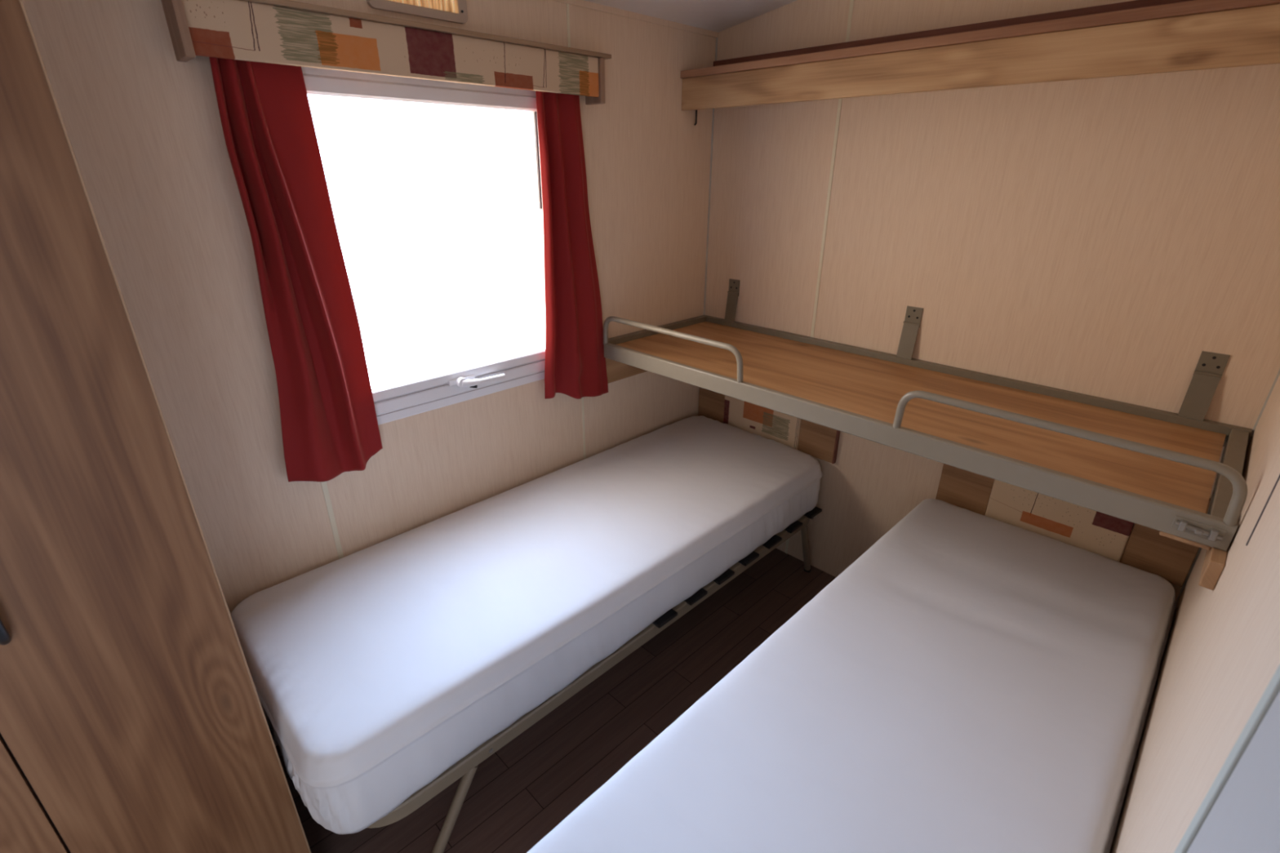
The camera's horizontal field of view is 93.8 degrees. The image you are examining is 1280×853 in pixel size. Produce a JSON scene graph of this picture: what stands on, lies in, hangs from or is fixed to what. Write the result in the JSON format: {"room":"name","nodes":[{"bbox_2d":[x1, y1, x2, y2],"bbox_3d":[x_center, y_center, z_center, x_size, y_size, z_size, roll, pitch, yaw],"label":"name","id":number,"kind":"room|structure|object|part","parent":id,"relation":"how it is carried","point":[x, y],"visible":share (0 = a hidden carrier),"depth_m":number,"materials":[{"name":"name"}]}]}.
{"room":"mobile home bedroom","nodes":[
{"label":"mobile home bedroom","id":0,"kind":"room"},
{"bbox_2d":[22,0,715,746],"bbox_3d":[-0.797,-0.126,1.720,3.120,2.090,0.060,-21,31,-40],"label":"wall","id":1,"kind":"structure","parent":0,"point":[143,125],"depth_m":1.62,"materials":[{"name":"beige paint"}]},
{"bbox_2d":[320,481,343,559],"bbox_3d":[-0.893,-0.067,1.594,0.014,2.080,0.002,-21,31,-40],"label":"trim","id":2,"kind":"structure","parent":1,"relation":"attached to","point":[324,486],"depth_m":1.74,"materials":[{"name":"beige plastic"}]},
{"bbox_2d":[160,0,611,105],"bbox_3d":[-0.518,-0.962,1.544,1.138,0.164,0.088,-21,31,-40],"label":"pelmet","id":3,"kind":"object","parent":1,"relation":"attached to","point":[281,32],"visible":1,"depth_m":1.41,"materials":[{"name":"wood"},{"name":"patterned cloth"}]},
{"bbox_2d":[208,57,382,482],"bbox_3d":[-0.833,-0.338,1.470,0.259,1.045,0.063,-21,31,-40],"label":"curtain","id":4,"kind":"object","parent":3,"relation":"hanging from","point":[330,428],"visible":0.97,"depth_m":1.46,"materials":[{"name":"red fabric"}]},
{"bbox_2d":[535,90,608,399],"bbox_3d":[-0.223,-0.572,2.028,0.308,1.054,0.064,-21,31,-40],"label":"curtain","id":5,"kind":"object","parent":3,"relation":"hanging from","point":[575,366],"visible":0.95,"depth_m":2.02,"materials":[{"name":"red fabric"}]},
{"bbox_2d":[366,0,467,23],"bbox_3d":[-0.556,-1.084,1.504,0.265,0.089,0.016,-21,31,-40],"label":"wall lamp","id":6,"kind":"object","parent":1,"relation":"attached to","point":[451,11],"visible":1,"depth_m":1.53,"materials":[{"name":"plastic"}]},
{"bbox_2d":[388,0,458,13],"bbox_3d":[-0.553,-1.088,1.500,0.211,0.059,0.008,-21,31,-40],"label":"diffuser","id":7,"kind":"object","parent":6,"relation":"attached to","point":[414,6],"depth_m":1.52,"materials":[{"name":"beige plastic"}]},
{"bbox_2d":[301,66,546,425],"bbox_3d":[-0.558,-0.511,1.756,0.870,0.931,0.100,-21,31,-40],"label":"window","id":8,"kind":"structure","parent":1,"relation":"in","point":[401,398],"depth_m":1.78,"materials":[{"name":"white plastic"}]},
{"bbox_3d":[-0.563,-0.145,1.893,0.092,0.020,0.006,-21,31,-40],"label":"handle","id":9,"kind":"part","parent":8,"relation":"part of","materials":[{"name":"white plastic"}]},
{"bbox_3d":[-0.508,-0.153,1.918,0.158,0.032,0.036,-21,31,-40],"label":"lever","id":10,"kind":"part","parent":8,"relation":"part of","materials":[{"name":"white plastic"}]},
{"bbox_2d":[566,3,586,459],"bbox_3d":[-0.220,-0.330,2.208,0.010,2.080,0.002,-21,31,-40],"label":"trim","id":11,"kind":"structure","parent":1,"relation":"attached to","point":[567,4],"depth_m":2.30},
{"bbox_2d":[605,358,648,383],"bbox_3d":[0.062,-0.303,2.513,0.654,0.122,0.019,-21,31,-40],"label":"batten","id":12,"kind":"object","parent":1,"relation":"attached to","point":[615,371],"visible":0.02,"depth_m":2.38,"materials":[{"name":"brown wood"}]},
{"bbox_2d":[552,0,718,37],"bbox_3d":[-0.771,-1.062,1.290,3.000,0.017,0.006,-21,31,-40],"label":"trim","id":13,"kind":"structure","parent":1,"relation":"attached to","point":[582,3],"depth_m":1.99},
{"bbox_2d":[275,547,835,852],"bbox_3d":[-0.144,1.119,1.540,3.120,0.050,1.920,-21,31,-40],"label":"floor","id":14,"kind":"structure","parent":0,"point":[517,795],"depth_m":1.87,"materials":[{"name":"laminate"}]},
{"bbox_2d":[0,0,311,852],"bbox_3d":[-1.155,0.197,0.984,0.639,2.078,0.573,-21,31,-40],"label":"wardrobe","id":15,"kind":"object","parent":14,"relation":"on","point":[133,720],"visible":1,"depth_m":0.94,"materials":[{"name":"brown wood"}]},
{"bbox_3d":[-0.924,0.263,0.851,0.016,0.129,0.037,-21,31,-40],"label":"handle","id":16,"kind":"part","parent":15,"relation":"part of","materials":[{"name":"metal"}]},
{"bbox_3d":[-1.095,0.291,0.715,0.322,2.030,0.018,-21,31,-40],"label":"door","id":17,"kind":"part","parent":15,"relation":"part of","materials":[{"name":"brown wood"}]},
{"bbox_2d":[367,506,822,852],"bbox_3d":[-0.155,0.651,2.155,1.897,0.328,0.696,-21,31,-40],"label":"frame","id":18,"kind":"object","parent":14,"relation":"on","point":[466,767],"visible":0.13,"depth_m":1.61,"materials":[{"name":"beige metal"}]},
{"bbox_3d":[-0.467,0.972,1.464,0.187,0.284,0.026,-21,31,-40],"label":"leg","id":19,"kind":"part","parent":18,"relation":"part of","materials":[{"name":"beige metal"}]},
{"bbox_3d":[-0.491,0.660,1.794,0.948,0.044,0.665,-21,31,-40],"label":"frame rail","id":20,"kind":"part","parent":18,"relation":"part of","materials":[{"name":"beige metal"}]},
{"bbox_2d":[231,415,822,834],"bbox_3d":[-0.181,0.399,2.019,1.972,0.240,0.726,-21,31,-40],"label":"mattress","id":21,"kind":"object","parent":18,"relation":"on","point":[375,670],"visible":0.98,"depth_m":1.60,"materials":[{"name":"white fabric"}]},
{"bbox_3d":[0.181,0.397,2.408,0.948,0.044,0.665,-21,31,-40],"label":"frame rail","id":22,"kind":"part","parent":18,"relation":"part of","materials":[{"name":"beige metal"}]},
{"bbox_3d":[0.701,0.514,2.531,0.114,0.278,0.027,-21,31,-40],"label":"leg","id":23,"kind":"part","parent":18,"relation":"part of","materials":[{"name":"beige metal"}]},
{"bbox_3d":[0.602,0.955,1.456,1.897,0.328,0.700,-21,31,-40],"label":"frame","id":24,"kind":"object","parent":14,"relation":"on","visible":0},
{"bbox_2d":[527,498,1176,852],"bbox_3d":[0.581,0.703,1.320,1.960,0.239,0.728,-21,31,-40],"label":"mattress","id":25,"kind":"object","parent":24,"relation":"on","point":[971,682],"visible":1,"depth_m":1.24,"materials":[{"name":"white fabric"}]},
{"bbox_2d":[584,0,796,31],"bbox_3d":[-0.138,-0.963,0.639,3.120,0.342,1.920,-21,31,-40],"label":"ceiling","id":26,"kind":"structure","parent":0,"point":[716,15],"depth_m":2.02,"materials":[{"name":"white paint"}]},
{"bbox_2d":[705,0,1279,601],"bbox_3d":[0.944,-0.424,2.048,0.060,2.386,1.800,-21,31,-40],"label":"wall","id":27,"kind":"structure","parent":0,"point":[1098,237],"depth_m":1.78,"materials":[{"name":"beige paint"}]},
{"bbox_2d":[703,37,717,315],"bbox_3d":[0.288,-0.529,2.671,0.005,2.080,0.005,-21,31,-40],"label":"trim","id":28,"kind":"structure","parent":27,"relation":"attached to","point":[716,46],"depth_m":2.48,"materials":[{"name":"beige plastic"}]},
{"bbox_2d":[697,386,840,464],"bbox_3d":[0.531,-0.078,2.581,0.026,0.275,0.708,-21,31,-40],"label":"headboard","id":29,"kind":"object","parent":27,"relation":"attached to","point":[815,440],"visible":0.38,"depth_m":2.56,"materials":[{"name":"brown wood"}]},
{"bbox_3d":[0.338,-0.157,2.764,0.020,0.275,0.153,-21,31,-40],"label":"panel","id":30,"kind":"part","parent":29,"relation":"part of","materials":[{"name":"brown wood"}]},
{"bbox_3d":[0.527,-0.075,2.587,0.026,0.265,0.388,-21,31,-40],"label":"fabric panel","id":31,"kind":"part","parent":29,"relation":"part of","materials":[{"name":"fabric"}]},
{"bbox_3d":[0.723,-0.003,2.409,0.020,0.275,0.159,-21,31,-40],"label":"panel","id":32,"kind":"part","parent":29,"relation":"part of","materials":[{"name":"brown wood"}]},
{"bbox_2d":[785,0,853,553],"bbox_3d":[0.670,-0.413,2.305,0.002,2.160,0.012,-21,31,-40],"label":"trim","id":33,"kind":"structure","parent":27,"relation":"attached to","point":[851,2],"depth_m":2.13,"materials":[{"name":"beige plastic"}]},
{"bbox_2d":[603,278,1252,551],"bbox_3d":[0.686,-0.205,1.864,0.664,0.239,1.794,-21,31,-40],"label":"bunk bed","id":34,"kind":"object","parent":27,"relation":"attached to","point":[1151,468],"visible":0.99,"depth_m":1.59,"materials":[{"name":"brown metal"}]},
{"bbox_3d":[0.080,-0.386,2.483,0.620,0.054,0.031,-21,31,-40],"label":"rail","id":35,"kind":"part","parent":34,"relation":"part of","materials":[{"name":"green metal"}]},
{"bbox_3d":[0.089,-0.274,2.018,0.023,0.114,0.637,-21,31,-40],"label":"guard rail","id":36,"kind":"part","parent":34,"relation":"part of","materials":[{"name":"beige metal"}]},
{"bbox_3d":[0.389,-0.509,2.552,0.018,0.120,0.052,-21,31,-40],"label":"strap arm","id":37,"kind":"part","parent":34,"relation":"part of","materials":[{"name":"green metal"}]},
{"bbox_3d":[0.921,-0.296,2.061,0.018,0.120,0.052,-21,31,-40],"label":"strap arm","id":38,"kind":"part","parent":34,"relation":"part of","materials":[{"name":"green metal"}]},
{"bbox_3d":[0.687,-0.132,1.906,0.594,0.018,1.718,-21,31,-40],"label":"board","id":39,"kind":"part","parent":34,"relation":"part of","materials":[{"name":"brown wood"}]},
{"bbox_3d":[0.922,-0.215,2.093,0.027,0.054,1.760,-21,31,-40],"label":"rail","id":40,"kind":"part","parent":34,"relation":"part of","materials":[{"name":"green metal"}]},
{"bbox_3d":[0.873,0.041,1.295,0.023,0.114,0.649,-21,31,-40],"label":"guard rail","id":41,"kind":"part","parent":34,"relation":"part of","materials":[{"name":"beige metal"}]},
{"bbox_3d":[1.054,0.199,1.129,0.009,0.008,0.012,-21,31,-40],"label":"bolt knob","id":42,"kind":"part","parent":34,"relation":"part of","materials":[{"name":"metal"}]},
{"bbox_3d":[1.460,-0.079,1.564,0.018,0.120,0.052,-21,31,-40],"label":"strap arm","id":43,"kind":"part","parent":34,"relation":"part of","materials":[{"name":"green metal"}]},
{"bbox_3d":[1.309,0.116,1.333,0.593,0.052,0.032,-21,31,-40],"label":"rail","id":44,"kind":"part","parent":34,"relation":"part of","materials":[{"name":"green metal"}]},
{"bbox_2d":[680,0,1279,111],"bbox_3d":[0.853,-1.036,1.682,0.202,0.177,1.798,-21,31,-40],"label":"wall shelf","id":45,"kind":"object","parent":27,"relation":"attached to","point":[1135,37],"visible":1,"depth_m":1.51,"materials":[{"name":"brown wood"}]},
{"bbox_2d":[693,109,697,125],"bbox_3d":[0.214,-1.218,2.279,0.012,0.131,0.007,-21,31,-40],"label":"hook","id":46,"kind":"object","parent":45,"relation":"hanging from","point":[695,122],"visible":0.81,"depth_m":2.29,"materials":[{"name":"black plastic"}]},
{"bbox_2d":[935,463,1210,586],"bbox_3d":[1.302,0.232,1.871,0.026,0.275,0.682,-21,31,-40],"label":"headboard","id":47,"kind":"object","parent":27,"relation":"attached to","point":[1106,535],"visible":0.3,"depth_m":1.85,"materials":[{"name":"brown wood"}]},
{"bbox_3d":[1.121,0.157,2.042,0.020,0.275,0.162,-21,31,-40],"label":"panel","id":48,"kind":"part","parent":47,"relation":"part of","materials":[{"name":"brown wood"}]},
{"bbox_3d":[1.308,0.238,1.868,0.026,0.265,0.372,-21,31,-40],"label":"fabric panel","id":49,"kind":"part","parent":47,"relation":"part of","materials":[{"name":"fabric"}]},
{"bbox_3d":[1.493,0.306,1.699,0.020,0.275,0.146,-21,31,-40],"label":"panel","id":50,"kind":"part","parent":47,"relation":"part of","materials":[{"name":"brown wood"}]},
{"bbox_2d":[1175,368,1279,604],"bbox_3d":[1.554,-0.140,1.452,0.004,2.340,0.004,-21,31,-40],"label":"trim","id":51,"kind":"structure","parent":27,"relation":"attached to","point":[1278,372],"depth_m":1.52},
{"bbox_2d":[1109,374,1279,852],"bbox_3d":[0.515,0.258,0.449,3.120,2.400,0.060,-21,31,-40],"label":"wall","id":52,"kind":"structure","parent":0,"point":[1221,654],"depth_m":0.86,"materials":[{"name":"beige paint"}]},
{"bbox_2d":[1198,546,1227,590],"bbox_3d":[1.300,0.178,1.329,0.699,0.058,0.021,-21,31,-40],"label":"batten","id":53,"kind":"object","parent":52,"relation":"attached to","point":[1214,563],"visible":0.44,"depth_m":1.11,"materials":[{"name":"brown wood"}]},
{"bbox_2d":[1173,664,1279,852],"bbox_3d":[0.236,0.532,0.318,0.842,2.000,0.007,-21,31,-40],"label":"door","id":54,"kind":"structure","parent":52,"relation":"in","point":[1240,811],"depth_m":0.48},
{"bbox_2d":[1245,474,1279,546],"bbox_3d":[0.958,-0.396,0.693,0.006,1.270,0.002,-21,31,-40],"label":"trim","id":55,"kind":"structure","parent":52,"relation":"attached to","point":[1278,477],"depth_m":0.92,"materials":[{"name":"grey rubber"}]}
]}

